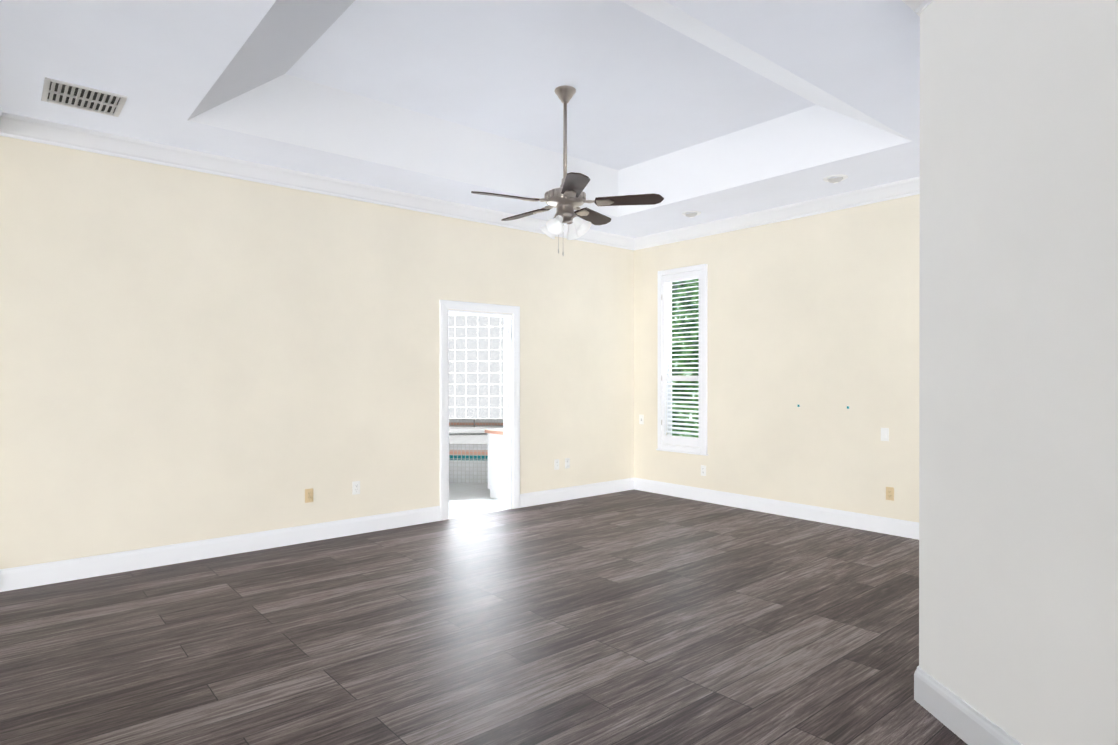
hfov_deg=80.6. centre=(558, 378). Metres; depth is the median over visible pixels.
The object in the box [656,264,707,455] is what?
window shutter
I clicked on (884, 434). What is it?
light switch
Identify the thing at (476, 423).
window sill
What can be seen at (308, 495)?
electrical outlet
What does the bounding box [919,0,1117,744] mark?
wall
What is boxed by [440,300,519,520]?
door frame
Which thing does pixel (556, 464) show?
electrical outlet
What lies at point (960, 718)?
baseboard
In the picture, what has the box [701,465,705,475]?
electrical outlet
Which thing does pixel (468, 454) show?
bath
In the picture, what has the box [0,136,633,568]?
wall
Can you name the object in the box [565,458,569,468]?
electrical outlet
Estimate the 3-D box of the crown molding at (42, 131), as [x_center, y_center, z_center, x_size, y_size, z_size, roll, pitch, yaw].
[1.320,-1.614,2.617,6.485,0.125,8.823,0,0,-41]
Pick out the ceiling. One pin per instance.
(712, 110)
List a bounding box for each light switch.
[639,415,643,423]
[881,428,888,440]
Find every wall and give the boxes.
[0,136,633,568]
[449,313,503,418]
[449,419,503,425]
[634,194,919,521]
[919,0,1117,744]
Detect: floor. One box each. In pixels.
[0,489,967,744]
[449,483,508,518]
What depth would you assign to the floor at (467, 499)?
7.28 m
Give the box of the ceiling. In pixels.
[0,0,919,237]
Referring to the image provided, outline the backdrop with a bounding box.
[672,279,698,437]
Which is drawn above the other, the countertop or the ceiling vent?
the ceiling vent
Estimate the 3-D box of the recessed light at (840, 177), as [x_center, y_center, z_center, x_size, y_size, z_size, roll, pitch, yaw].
[2.324,-1.662,5.541,0.196,0.045,0.196,0,0,-41]
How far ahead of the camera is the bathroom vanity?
7.41 m
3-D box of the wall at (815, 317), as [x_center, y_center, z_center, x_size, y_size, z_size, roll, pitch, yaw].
[2.408,-0.425,6.438,0.130,3.580,4.430,0,0,-41]
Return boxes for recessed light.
[682,211,700,217]
[823,174,847,182]
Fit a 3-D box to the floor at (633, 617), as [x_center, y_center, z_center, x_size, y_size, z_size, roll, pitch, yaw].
[0.634,1.376,1.592,9.130,0.001,9.500,0,0,-41]
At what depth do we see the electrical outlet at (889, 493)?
5.76 m
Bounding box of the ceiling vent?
[41,77,127,116]
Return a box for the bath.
[449,419,503,482]
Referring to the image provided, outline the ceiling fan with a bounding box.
[471,85,663,255]
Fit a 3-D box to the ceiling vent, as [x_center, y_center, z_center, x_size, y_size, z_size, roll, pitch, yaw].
[-2.844,-1.672,3.947,0.390,0.015,0.390,0,0,-41]
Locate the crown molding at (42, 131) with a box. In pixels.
[0,0,932,249]
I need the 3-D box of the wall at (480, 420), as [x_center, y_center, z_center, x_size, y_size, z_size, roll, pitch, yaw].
[-1.424,-0.097,11.644,7.200,2.900,0.120,0,0,4]
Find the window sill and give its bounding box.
[449,422,503,425]
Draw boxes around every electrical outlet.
[305,488,312,502]
[352,481,359,494]
[554,459,558,469]
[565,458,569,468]
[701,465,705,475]
[886,487,893,500]
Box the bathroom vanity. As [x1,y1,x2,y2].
[485,432,503,500]
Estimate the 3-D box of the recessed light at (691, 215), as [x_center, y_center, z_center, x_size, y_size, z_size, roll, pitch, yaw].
[1.354,-1.665,6.738,0.196,0.045,0.196,0,0,-41]
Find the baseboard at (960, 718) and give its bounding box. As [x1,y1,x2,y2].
[0,478,1022,744]
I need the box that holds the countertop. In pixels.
[485,428,503,435]
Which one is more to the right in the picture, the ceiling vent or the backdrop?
the backdrop
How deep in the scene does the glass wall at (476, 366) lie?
11.59 m
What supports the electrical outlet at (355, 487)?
attached to the wall at (190, 356)
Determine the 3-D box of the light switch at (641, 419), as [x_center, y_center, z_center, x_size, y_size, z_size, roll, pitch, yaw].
[0.994,0.502,7.980,0.020,0.115,0.070,0,0,-41]

